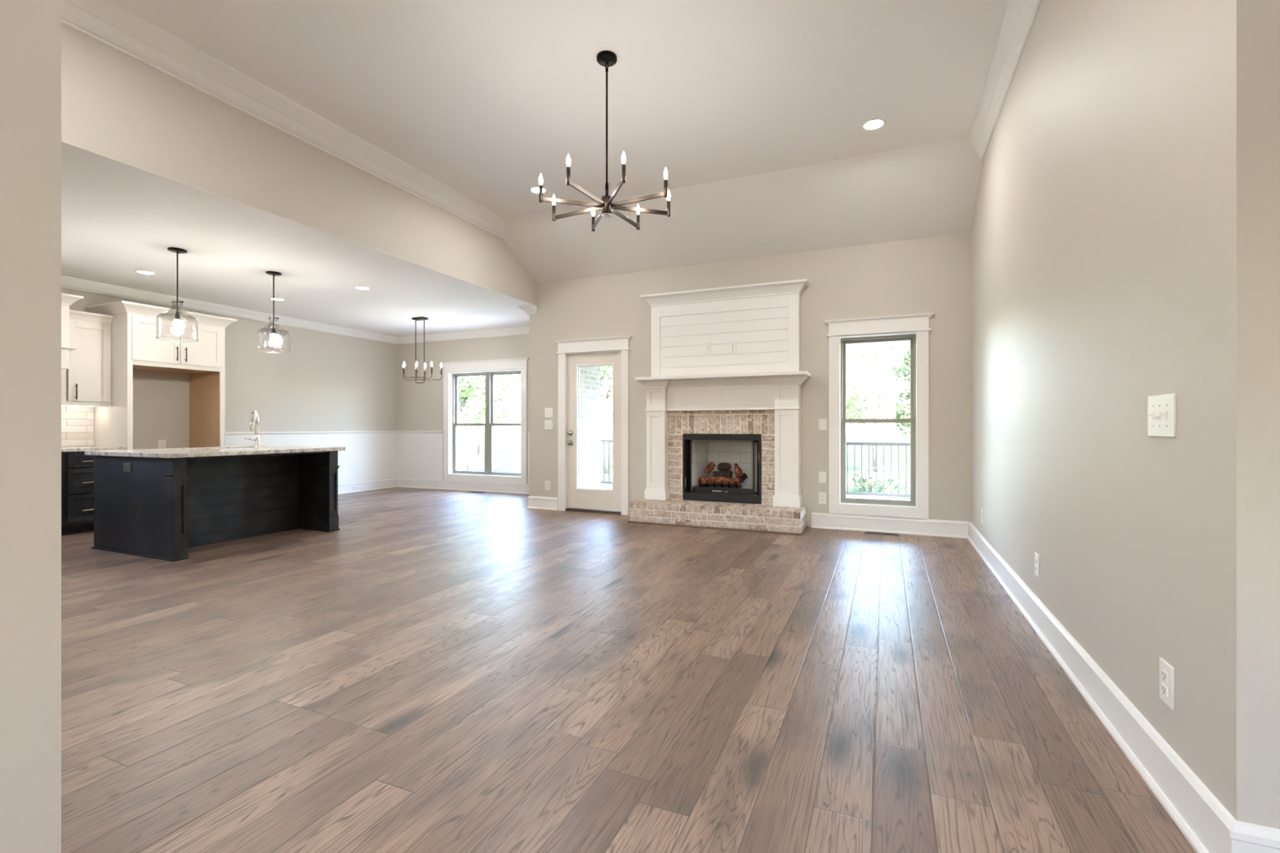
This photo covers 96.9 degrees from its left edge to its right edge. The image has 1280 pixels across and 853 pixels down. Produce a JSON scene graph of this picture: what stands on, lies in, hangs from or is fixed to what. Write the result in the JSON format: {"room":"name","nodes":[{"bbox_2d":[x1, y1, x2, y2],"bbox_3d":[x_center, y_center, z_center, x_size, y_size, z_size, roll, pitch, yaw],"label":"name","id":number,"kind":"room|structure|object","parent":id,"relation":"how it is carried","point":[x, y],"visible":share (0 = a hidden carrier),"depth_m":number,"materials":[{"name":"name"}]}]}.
{"room":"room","nodes":[
{"label":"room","id":0,"kind":"room"},
{"bbox_2d":[0,0,61,852],"bbox_3d":[-1.947,-0.710,-0.559,0.130,3.620,3.727,0,0,23],"label":"wall","id":1,"kind":"structure","parent":0,"point":[30,30],"depth_m":1.08,"materials":[{"name":"beige paint"}]},
{"bbox_2d":[61,287,397,449],"bbox_3d":[-5.903,-0.350,7.119,0.150,2.900,7.483,0,0,23],"label":"wall","id":2,"kind":"structure","parent":0,"point":[326,381],"depth_m":8.40,"materials":[{"name":"beige paint"}]},
{"bbox_2d":[61,293,84,369],"bbox_3d":[-6.191,-0.959,5.470,0.629,0.747,1.023,0,0,23],"label":"range hood","id":3,"kind":"object","parent":2,"relation":"attached to","point":[67,300],"visible":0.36,"depth_m":5.74,"materials":[{"name":"white paint"}]},
{"bbox_2d":[61,405,93,446],"bbox_3d":[-6.697,-0.008,5.082,0.012,0.454,2.828,0,0,23],"label":"backsplash","id":4,"kind":"structure","parent":2,"relation":"attached to","point":[77,421],"depth_m":6.24,"materials":[{"name":"white tile"}]},
{"bbox_2d":[61,309,113,406],"bbox_3d":[-6.038,-0.715,6.107,0.404,0.994,0.424,0,0,23],"label":"upper cabinet","id":5,"kind":"object","parent":2,"relation":"attached to","point":[86,382],"visible":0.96,"depth_m":6.06,"materials":[{"name":"white paint"}]},
{"bbox_2d":[158,440,165,448],"bbox_3d":[-5.877,0.225,6.980,0.010,0.122,0.082,0,0,23],"label":"wall outlet","id":6,"kind":"object","parent":2,"relation":"attached to","point":[162,443],"visible":0.88,"depth_m":6.97,"materials":[{"name":"white plastic"}]},
{"bbox_2d":[352,485,358,490],"bbox_3d":[-4.768,1.030,9.505,0.010,0.070,0.112,0,0,23],"label":"wall outlet","id":7,"kind":"object","parent":2,"relation":"attached to","point":[354,487],"visible":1,"depth_m":9.51,"materials":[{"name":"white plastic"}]},
{"bbox_2d":[61,141,537,337],"bbox_3d":[-4.088,-1.685,6.404,4.050,0.150,7.353,0,0,23],"label":"ceiling","id":8,"kind":"structure","parent":0,"point":[118,219],"depth_m":5.57,"materials":[{"name":"paint"}]},
{"bbox_2d":[133,270,156,275],"bbox_3d":[-5.157,-1.606,5.919,0.180,0.006,0.180,0,0,23],"label":"recessed light","id":9,"kind":"object","parent":8,"relation":"in","point":[144,272],"visible":1,"depth_m":5.91,"materials":[{"name":"white paint"}]},
{"bbox_2d":[155,247,198,342],"bbox_3d":[-4.210,-1.199,5.165,0.301,0.822,0.301,0,0,23],"label":"pendant light","id":10,"kind":"object","parent":8,"relation":"hanging from","point":[177,326],"visible":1,"depth_m":5.16,"materials":[{"name":"black metal"}]},
{"bbox_2d":[174,311,180,319],"bbox_3d":[-4.210,-1.008,5.165,0.038,0.075,0.038,0,0,23],"label":"socket","id":11,"kind":"object","parent":10,"relation":"attached to","point":[177,317],"depth_m":5.15,"materials":[{"name":"black metal"}]},
{"bbox_2d":[256,271,290,352],"bbox_3d":[-3.836,-1.199,5.942,0.301,0.822,0.301,0,0,23],"label":"pendant light","id":12,"kind":"object","parent":8,"relation":"hanging from","point":[273,273],"visible":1,"depth_m":5.94,"materials":[{"name":"black metal"}]},
{"bbox_2d":[271,326,275,333],"bbox_3d":[-3.836,-1.008,5.942,0.038,0.075,0.038,0,0,23],"label":"socket","id":13,"kind":"object","parent":12,"relation":"attached to","point":[273,331],"depth_m":5.93,"materials":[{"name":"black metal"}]},
{"bbox_2d":[269,297,285,301],"bbox_3d":[-4.578,-1.606,7.165,0.180,0.006,0.180,0,0,23],"label":"recessed light","id":14,"kind":"object","parent":8,"relation":"in","point":[270,298],"visible":0.88,"depth_m":7.16,"materials":[{"name":"white paint"}]},
{"bbox_2d":[353,285,370,289],"bbox_3d":[-3.221,-1.606,6.585,0.180,0.006,0.180,0,0,23],"label":"recessed light","id":15,"kind":"object","parent":8,"relation":"in","point":[360,287],"visible":1,"depth_m":6.57,"materials":[{"name":"white paint"}]},
{"bbox_2d":[403,316,442,383],"bbox_3d":[-3.257,-1.125,8.410,0.596,0.971,0.192,0,0,2],"label":"dining chandelier","id":16,"kind":"object","parent":8,"relation":"hanging from","point":[418,318],"visible":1,"depth_m":8.39,"materials":[{"name":"brown metal"}]},
{"bbox_2d":[61,275,537,344],"bbox_3d":[-4.059,-1.555,6.293,3.890,0.110,7.173,0,0,23],"label":"crown molding","id":17,"kind":"structure","parent":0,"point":[68,282],"depth_m":7.92,"materials":[{"name":"white paint"}]},
{"bbox_2d":[61,22,537,306],"bbox_3d":[-2.594,-2.066,4.934,0.140,0.908,5.843,0,0,23],"label":"wall header","id":18,"kind":"structure","parent":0,"point":[115,105],"depth_m":4.14,"materials":[{"name":"beige paint"}]},
{"bbox_2d":[61,0,507,238],"bbox_3d":[-2.549,-2.339,4.534,0.260,0.122,5.143,0,0,23],"label":"crown molding","id":19,"kind":"structure","parent":18,"relation":"attached to","point":[104,21],"depth_m":4.03,"materials":[{"name":"white paint"}]},
{"bbox_2d":[397,333,529,484],"bbox_3d":[-2.723,-0.350,9.721,3.920,2.900,0.180,0,0,23],"label":"wall","id":20,"kind":"structure","parent":0,"point":[420,406],"depth_m":10.04,"materials":[{"name":"beige paint"}]},
{"bbox_2d":[225,432,529,484],"bbox_3d":[-3.349,0.557,8.085,3.770,0.885,3.320,0,0,23],"label":"wainscoting","id":21,"kind":"structure","parent":20,"relation":"attached to","point":[366,457],"depth_m":9.90,"materials":[{"name":"white paint"}]},
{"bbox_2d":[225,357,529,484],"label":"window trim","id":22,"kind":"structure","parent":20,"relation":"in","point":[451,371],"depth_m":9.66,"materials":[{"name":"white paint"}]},
{"bbox_2d":[337,478,529,494],"bbox_3d":[-3.366,1.018,8.098,3.730,0.164,3.310,0,0,23],"label":"baseboard","id":23,"kind":"structure","parent":20,"relation":"attached to","point":[395,482],"depth_m":9.72,"materials":[{"name":"white paint"}]},
{"bbox_2d":[434,483,439,487],"bbox_3d":[-3.574,1.030,9.970,0.112,0.070,0.010,0,0,23],"label":"wall outlet","id":24,"kind":"object","parent":20,"relation":"attached to","point":[436,485],"visible":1,"depth_m":9.97,"materials":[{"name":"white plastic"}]},
{"bbox_2d":[109,0,1009,218],"bbox_3d":[-0.451,-2.460,1.426,6.860,0.120,8.560,0,0,23],"label":"ceiling","id":25,"kind":"structure","parent":0,"point":[483,99],"depth_m":3.87,"materials":[{"name":"paint"}]},
{"bbox_2d":[528,186,546,193],"bbox_3d":[-1.031,-2.396,5.753,0.180,0.006,0.180,0,0,23],"label":"recessed light","id":26,"kind":"object","parent":25,"relation":"in","point":[535,189],"visible":0.79,"depth_m":5.74,"materials":[{"name":"white paint"}]},
{"bbox_2d":[538,50,670,231],"bbox_3d":[-0.215,-1.885,3.687,0.810,1.030,0.810,0,0,-39],"label":"chandelier","id":27,"kind":"object","parent":25,"relation":"hanging from","point":[606,59],"visible":1,"depth_m":3.66,"materials":[{"name":"black metal"}]},
{"bbox_2d":[862,118,885,130],"bbox_3d":[1.855,-2.396,4.504,0.180,0.006,0.180,0,0,23],"label":"recessed light","id":28,"kind":"object","parent":25,"relation":"in","point":[874,123],"visible":1,"depth_m":4.50,"materials":[{"name":"white paint"}]},
{"bbox_2d":[61,487,1196,852],"bbox_3d":[-1.744,1.160,3.359,10.770,0.120,11.080,0,0,23],"label":"floor","id":29,"kind":"structure","parent":0,"point":[435,670],"depth_m":2.26,"materials":[{"name":"brown wood"}]},
{"bbox_2d":[61,452,63,526],"bbox_3d":[-6.274,0.678,5.235,0.665,0.844,1.225,0,0,23],"label":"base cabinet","id":30,"kind":"object","parent":29,"relation":"on","point":[62,453],"visible":0.07,"depth_m":5.68,"materials":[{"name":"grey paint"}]},
{"bbox_2d":[61,451,93,535],"bbox_3d":[-5.931,0.678,6.025,0.665,0.844,0.488,0,0,23],"label":"base cabinet","id":31,"kind":"object","parent":29,"relation":"on","point":[78,467],"visible":0.44,"depth_m":5.79,"materials":[{"name":"grey paint"}]},
{"bbox_2d":[84,300,236,449],"bbox_3d":[-5.597,-0.116,6.685,0.754,2.432,1.155,0,0,23],"label":"tall cabinet","id":32,"kind":"object","parent":29,"relation":"on","point":[136,353],"visible":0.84,"depth_m":6.47,"materials":[{"name":"white paint"}]},
{"bbox_2d":[91,450,339,561],"bbox_3d":[-4.066,0.677,5.566,1.248,0.846,1.540,0,0,23],"label":"kitchen island","id":33,"kind":"object","parent":29,"relation":"on","point":[161,508],"visible":0.92,"depth_m":5.27,"materials":[{"name":"grey paint"}]},
{"bbox_2d":[123,462,131,471],"bbox_3d":[-4.425,0.352,4.896,0.115,0.075,0.010,0,0,23],"label":"island outlet","id":34,"kind":"object","parent":33,"relation":"attached to","point":[126,466],"visible":1,"depth_m":4.89,"materials":[{"name":"grey plastic"}]},
{"bbox_2d":[84,445,345,457],"bbox_3d":[-4.057,0.236,5.569,1.330,0.035,1.650,0,0,23],"label":"island countertop","id":35,"kind":"structure","parent":33,"relation":"on","point":[244,450],"depth_m":5.12,"materials":[{"name":"stone"}]},
{"bbox_2d":[244,410,260,448],"bbox_3d":[-3.992,0.025,5.870,0.126,0.388,0.160,0,0,-12],"label":"faucet","id":36,"kind":"object","parent":35,"relation":"on","point":[256,439],"visible":1,"depth_m":5.86,"materials":[{"name":"silver metal"}]},
{"bbox_2d":[469,491,485,493],"bbox_3d":[-2.718,1.097,9.457,0.300,0.006,0.110,0,0,23],"label":"floor vent","id":37,"kind":"object","parent":29,"relation":"in","point":[469,491],"visible":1,"depth_m":9.42,"materials":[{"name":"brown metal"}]},
{"bbox_2d":[626,278,810,535],"bbox_3d":[0.858,-0.233,6.338,1.963,2.666,0.524,0,0,23],"label":"fireplace","id":38,"kind":"object","parent":29,"relation":"on","point":[755,388],"visible":0.98,"depth_m":6.39,"materials":[{"name":"wood"}]},
{"bbox_2d":[705,342,711,353],"bbox_3d":[0.785,-0.905,6.553,0.072,0.122,0.010,0,0,23],"label":"wall outlet","id":39,"kind":"object","parent":38,"relation":"attached to","point":[708,345],"visible":1,"depth_m":6.55,"materials":[{"name":"white plastic"}]},
{"bbox_2d":[682,434,761,503],"bbox_3d":[1.020,0.476,6.712,0.920,0.768,0.494,0,0,23],"label":"firebox","id":40,"kind":"object","parent":38,"relation":"in","point":[699,451],"visible":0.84,"depth_m":6.68,"materials":[{"name":"black metal"}]},
{"bbox_2d":[703,462,715,474],"bbox_3d":[0.843,0.500,6.858,0.145,0.149,0.089,0,0,-11],"label":"log","id":41,"kind":"object","parent":40,"relation":"in","point":[710,466],"visible":1,"depth_m":6.83,"materials":[{"name":"wood"}]},
{"bbox_2d":[697,476,740,485],"bbox_3d":[0.930,0.642,6.696,0.494,0.103,0.105,0,0,23],"label":"log","id":42,"kind":"object","parent":40,"relation":"on","point":[703,479],"visible":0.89,"depth_m":6.66,"materials":[{"name":"wood"}]},
{"bbox_2d":[712,470,732,478],"bbox_3d":[0.987,0.572,6.778,0.219,0.111,0.108,0,0,23],"label":"log","id":43,"kind":"object","parent":40,"relation":"on","point":[726,473],"visible":0.7,"depth_m":6.74,"materials":[{"name":"brown wood"}]},
{"bbox_2d":[716,462,730,470],"bbox_3d":[1.011,0.482,6.814,0.164,0.104,0.100,0,0,23],"label":"log","id":44,"kind":"object","parent":43,"relation":"on","point":[722,466],"visible":0.98,"depth_m":6.78,"materials":[{"name":"brown wood"}]},
{"bbox_2d":[733,463,743,477],"bbox_3d":[1.165,0.521,6.693,0.118,0.174,0.102,0,0,23],"label":"log","id":45,"kind":"object","parent":40,"relation":"in","point":[737,471],"visible":1,"depth_m":6.67,"materials":[{"name":"wood"}]},
{"bbox_2d":[737,472,747,482],"bbox_3d":[1.222,0.612,6.757,0.127,0.121,0.085,0,0,23],"label":"log","id":46,"kind":"object","parent":40,"relation":"in","point":[744,476],"visible":0.79,"depth_m":6.73,"materials":[{"name":"brown wood"}]},
{"bbox_2d":[635,370,810,381],"bbox_3d":[0.903,-0.558,6.414,1.942,0.036,0.350,0,0,23],"label":"mantel shelf","id":47,"kind":"object","parent":38,"relation":"attached to","point":[765,375],"depth_m":6.27,"materials":[{"name":"white paint"}]},
{"bbox_2d":[729,342,736,353],"bbox_3d":[1.053,-0.896,6.437,0.072,0.122,0.011,0,0,23],"label":"cable plate","id":48,"kind":"object","parent":38,"relation":"attached to","point":[732,344],"visible":1,"depth_m":6.43,"materials":[{"name":"white plastic"}]},
{"bbox_2d":[864,531,899,536],"bbox_3d":[2.474,1.097,5.805,0.330,0.006,0.110,0,0,23],"label":"floor vent","id":49,"kind":"object","parent":29,"relation":"in","point":[865,532],"visible":1,"depth_m":5.80,"materials":[{"name":"brown metal"}]},
{"bbox_3d":[-6.736,0.678,4.165,0.665,0.844,1.095,0,0,23],"label":"base cabinet","id":50,"kind":"object","parent":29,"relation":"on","visible":0},
{"bbox_2d":[61,445,125,452],"bbox_3d":[-6.406,0.236,4.956,0.644,0.035,2.828,0,0,23],"label":"countertop","id":51,"kind":"structure","parent":50,"relation":"on","point":[64,449],"depth_m":5.90,"materials":[{"name":"stone"}]},
{"bbox_2d":[502,137,982,283],"bbox_3d":[0.772,-2.221,6.204,5.310,0.638,1.200,0,0,23],"label":"ceiling","id":52,"kind":"structure","parent":0,"point":[929,190],"depth_m":5.83,"materials":[{"name":"paint"}]},
{"bbox_2d":[529,232,970,527],"bbox_3d":[0.979,-0.425,6.670,5.300,3.050,0.180,0,0,23],"label":"wall","id":53,"kind":"structure","parent":0,"point":[931,274],"depth_m":6.17,"materials":[{"name":"beige paint"}]},
{"bbox_2d":[526,496,558,510],"bbox_3d":[-1.280,1.018,7.589,0.478,0.164,0.128,0,0,23],"label":"baseboard","id":54,"kind":"structure","parent":53,"relation":"in","point":[534,502],"depth_m":7.53,"materials":[{"name":"white paint"}]},
{"bbox_2d":[545,480,550,490],"bbox_3d":[-1.224,0.782,7.520,0.085,0.128,0.010,0,0,23],"label":"wall outlet","id":55,"kind":"object","parent":53,"relation":"attached to","point":[547,482],"visible":1,"depth_m":7.51,"materials":[{"name":"white plastic"}]},
{"bbox_2d":[544,408,552,417],"bbox_3d":[-1.209,-0.185,7.509,0.125,0.125,0.020,0,0,23],"label":"light switch","id":56,"kind":"object","parent":53,"relation":"attached to","point":[548,411],"visible":1,"depth_m":7.51,"materials":[{"name":"white plastic"}]},
{"bbox_2d":[544,420,552,429],"bbox_3d":[-1.209,-0.022,7.509,0.125,0.122,0.020,0,0,23],"label":"light switch","id":57,"kind":"object","parent":53,"relation":"attached to","point":[548,424],"visible":1,"depth_m":7.51,"materials":[{"name":"white plastic"}]},
{"bbox_2d":[554,335,631,515],"bbox_3d":[-0.576,-0.011,7.319,1.102,2.221,0.224,0,0,23],"label":"door","id":58,"kind":"structure","parent":53,"relation":"in","point":[571,497],"depth_m":7.29,"materials":[{"name":"white paint"}]},
{"bbox_2d":[818,492,826,504],"bbox_3d":[1.973,0.775,6.137,0.080,0.126,0.010,0,0,23],"label":"wall outlet","id":59,"kind":"object","parent":53,"relation":"attached to","point":[822,495],"visible":1,"depth_m":6.13,"materials":[{"name":"white plastic"}]},
{"bbox_2d":[818,471,826,483],"bbox_3d":[1.973,0.550,6.139,0.080,0.125,0.007,0,0,23],"label":"blank plate","id":60,"kind":"object","parent":53,"relation":"attached to","point":[822,475],"visible":1,"depth_m":6.14,"materials":[{"name":"white plastic"}]},
{"bbox_2d":[818,418,826,430],"bbox_3d":[1.976,-0.020,6.136,0.082,0.125,0.010,0,0,23],"label":"light switch","id":61,"kind":"object","parent":53,"relation":"attached to","point":[822,422],"visible":1,"depth_m":6.13,"materials":[{"name":"white plastic"}]},
{"bbox_2d":[824,312,933,519],"bbox_3d":[2.502,-0.103,5.984,1.048,2.070,0.219,0,0,23],"label":"window","id":62,"kind":"structure","parent":53,"relation":"in","point":[917,507],"depth_m":5.92,"materials":[{"name":"white paint"}]},
{"bbox_2d":[811,512,968,538],"bbox_3d":[2.546,1.018,5.878,1.485,0.164,0.028,0,0,23],"label":"baseboard","id":63,"kind":"structure","parent":53,"relation":"attached to","point":[919,526],"depth_m":5.85,"materials":[{"name":"white paint"}]},
{"bbox_2d":[970,0,1279,829],"bbox_3d":[2.432,-0.710,3.524,0.135,3.620,4.800,0,0,23],"label":"wall","id":64,"kind":"structure","parent":0,"point":[1125,229],"depth_m":1.81,"materials":[{"name":"beige paint"}]},
{"bbox_2d":[981,508,983,524],"bbox_3d":[2.936,0.770,4.869,0.010,0.122,0.082,0,0,23],"label":"wall outlet","id":65,"kind":"object","parent":64,"relation":"attached to","point":[982,510],"visible":1,"depth_m":4.84,"materials":[{"name":"white plastic"}]},
{"bbox_2d":[969,0,1041,161],"bbox_3d":[2.806,-2.340,2.782,1.660,0.120,3.985,0,0,23],"label":"crown molding","id":66,"kind":"structure","parent":64,"relation":"attached to","point":[1020,16],"depth_m":3.68,"materials":[{"name":"white paint"}]},
{"bbox_2d":[1034,552,1039,577],"bbox_3d":[2.176,0.758,3.112,0.010,0.122,0.082,0,0,23],"label":"wall outlet","id":67,"kind":"object","parent":64,"relation":"attached to","point":[1036,555],"visible":1,"depth_m":3.10,"materials":[{"name":"white plastic"}]},
{"bbox_2d":[967,521,1279,852],"bbox_3d":[3.020,1.018,3.156,1.563,0.164,4.648,0,0,23],"label":"baseboard","id":68,"kind":"structure","parent":64,"relation":"attached to","point":[1207,825],"depth_m":1.80,"materials":[{"name":"white paint"}]},
{"bbox_2d":[1147,393,1176,437],"bbox_3d":[1.565,-0.032,1.712,0.020,0.126,0.176,0,0,23],"label":"light switch","id":69,"kind":"object","parent":64,"relation":"attached to","point":[1162,409],"visible":1,"depth_m":1.69,"materials":[{"name":"white plastic"}]},
{"bbox_2d":[1159,657,1173,709],"bbox_3d":[1.555,0.758,1.677,0.010,0.122,0.082,0,0,23],"label":"wall outlet","id":70,"kind":"object","parent":64,"relation":"attached to","point":[1166,669],"visible":1,"depth_m":1.67,"materials":[{"name":"white plastic"}]},
{"bbox_2d":[1161,668,1168,682],"bbox_3d":[1.552,0.737,1.679,0.004,0.030,0.034,0,0,23],"label":"socket","id":71,"kind":"object","parent":70,"relation":"attached to","point":[1164,671],"depth_m":1.68,"materials":[{"name":"grey plastic"}]},
{"bbox_2d":[1161,682,1168,697],"bbox_3d":[1.552,0.779,1.679,0.004,0.030,0.034,0,0,23],"label":"socket","id":72,"kind":"object","parent":70,"relation":"attached to","point":[1164,685],"depth_m":1.68,"materials":[{"name":"grey plastic"}]},
{"label":"outside","id":73,"kind":"structure","parent":0,"visible":0},
{"bbox_2d":[845,340,910,348],"bbox_3d":[2.857,-1.393,7.780,7.465,0.215,3.350,0,0,23],"label":"ceiling","id":74,"kind":"structure","parent":73,"point":[907,342],"depth_m":9.02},
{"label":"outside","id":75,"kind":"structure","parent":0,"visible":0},
{"bbox_2d":[600,485,910,500],"bbox_3d":[2.277,1.280,8.031,8.600,0.240,3.350,0,0,23],"label":"floor","id":76,"kind":"structure","parent":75,"point":[610,487],"depth_m":9.27,"materials":[{"name":"concrete"}]},
{"bbox_2d":[600,439,910,497],"bbox_3d":[2.841,0.705,9.340,8.405,0.910,0.056,0,0,23],"label":"porch railing","id":77,"kind":"object","parent":76,"relation":"on","point":[603,441],"visible":0.16,"depth_m":8.99,"materials":[{"name":"grey metal"}]},
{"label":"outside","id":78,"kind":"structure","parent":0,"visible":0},
{"bbox_2d":[457,433,910,499],"bbox_3d":[11.914,1.910,27.533,180.000,0.380,180.000,0,0,23],"label":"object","id":79,"kind":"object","parent":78,"point":[506,446],"depth_m":32.31,"materials":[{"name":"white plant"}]},
{"bbox_2d":[459,426,463,470],"bbox_3d":[-5.117,0.863,16.270,0.225,1.730,0.140,0,0,23],"label":"sapling","id":80,"kind":"object","parent":79,"relation":"on","point":[461,427],"visible":0.45,"depth_m":16.21,"materials":[{"name":"green plant"}]},
{"bbox_2d":[462,426,467,471],"bbox_3d":[-4.894,0.861,15.843,0.135,1.726,0.162,0,0,-44],"label":"sapling","id":81,"kind":"object","parent":79,"relation":"on","point":[465,451],"visible":0.6,"depth_m":15.81,"materials":[{"name":"green plant"}]},
{"bbox_2d":[473,432,480,471],"bbox_3d":[-4.002,0.934,13.935,0.241,1.577,0.060,0,0,23],"label":"sapling","id":82,"kind":"object","parent":79,"relation":"on","point":[477,446],"visible":0.57,"depth_m":13.94,"materials":[{"name":"green plant"}]},
{"bbox_2d":[457,375,507,417],"bbox_3d":[-8.505,-2.464,26.655,4.262,8.378,4.574,0,0,-3],"label":"tree","id":83,"kind":"object","parent":79,"relation":"on","point":[481,384],"visible":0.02,"depth_m":27.47,"materials":[{"name":"green plant"}]},
{"bbox_2d":[457,374,518,471],"bbox_3d":[-6.658,-1.702,20.287,4.988,6.851,3.782,0,0,23],"label":"tree","id":84,"kind":"object","parent":79,"relation":"on","point":[464,393],"visible":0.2,"depth_m":19.85,"materials":[{"name":"green plant"}]},
{"bbox_2d":[466,374,513,454],"bbox_3d":[-10.129,-3.191,34.708,7.279,9.828,4.893,0,0,23],"label":"tree","id":85,"kind":"object","parent":79,"relation":"on","point":[477,431],"visible":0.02,"depth_m":34.72,"materials":[{"name":"green plant"}]},
{"bbox_2d":[504,375,520,412],"bbox_3d":[-5.383,-2.843,32.064,5.773,9.153,5.596,0,0,34],"label":"tree","id":86,"kind":"object","parent":79,"relation":"on","point":[519,384],"visible":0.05,"depth_m":30.91,"materials":[{"name":"green plant"}]},
{"bbox_2d":[513,373,520,383],"bbox_3d":[-3.824,-1.792,24.324,5.189,7.043,3.388,0,0,23],"label":"tree","id":87,"kind":"object","parent":79,"relation":"on","point":[518,375],"visible":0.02,"depth_m":24.10,"materials":[{"name":"green plant"}]},
{"bbox_2d":[579,365,600,488],"bbox_3d":[-0.936,-0.090,8.338,0.100,3.620,1.359,0,0,23],"label":"brick wall","id":88,"kind":"structure","parent":79,"relation":"on","point":[589,376],"depth_m":8.64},
{"bbox_2d":[600,365,612,473],"bbox_3d":[-1.221,-1.868,20.844,3.670,7.189,3.619,0,0,42],"label":"tree","id":89,"kind":"object","parent":79,"relation":"on","point":[605,374],"visible":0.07,"depth_m":20.74,"materials":[{"name":"green plant"}]},
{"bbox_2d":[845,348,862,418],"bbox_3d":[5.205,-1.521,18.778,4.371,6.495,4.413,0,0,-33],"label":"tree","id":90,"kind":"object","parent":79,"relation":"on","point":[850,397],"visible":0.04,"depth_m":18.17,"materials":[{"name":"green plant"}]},
{"bbox_2d":[849,467,901,493],"bbox_3d":[5.916,1.387,14.680,1.014,0.674,1.997,0,0,4],"label":"shrub","id":91,"kind":"object","parent":79,"relation":"on","point":[864,476],"visible":0.91,"depth_m":14.48,"materials":[{"name":"green plant"}]},
{"bbox_2d":[845,345,910,471],"bbox_3d":[8.901,-1.553,21.762,4.633,6.564,4.259,0,0,35],"label":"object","id":92,"kind":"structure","parent":79,"relation":"on","point":[865,402],"depth_m":21.16,"materials":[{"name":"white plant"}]},
{"bbox_2d":[880,345,910,435],"bbox_3d":[7.698,-0.977,14.731,2.911,5.414,2.792,0,0,23],"label":"tree","id":93,"kind":"object","parent":79,"relation":"on","point":[902,406],"visible":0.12,"depth_m":14.71,"materials":[{"name":"green plant"}]},
{"bbox_2d":[902,481,910,494],"bbox_3d":[6.688,1.352,13.119,1.130,0.736,1.000,0,0,23],"label":"shrub","id":94,"kind":"object","parent":79,"relation":"on","point":[908,483],"visible":0.03,"depth_m":13.28,"materials":[{"name":"green plant"}]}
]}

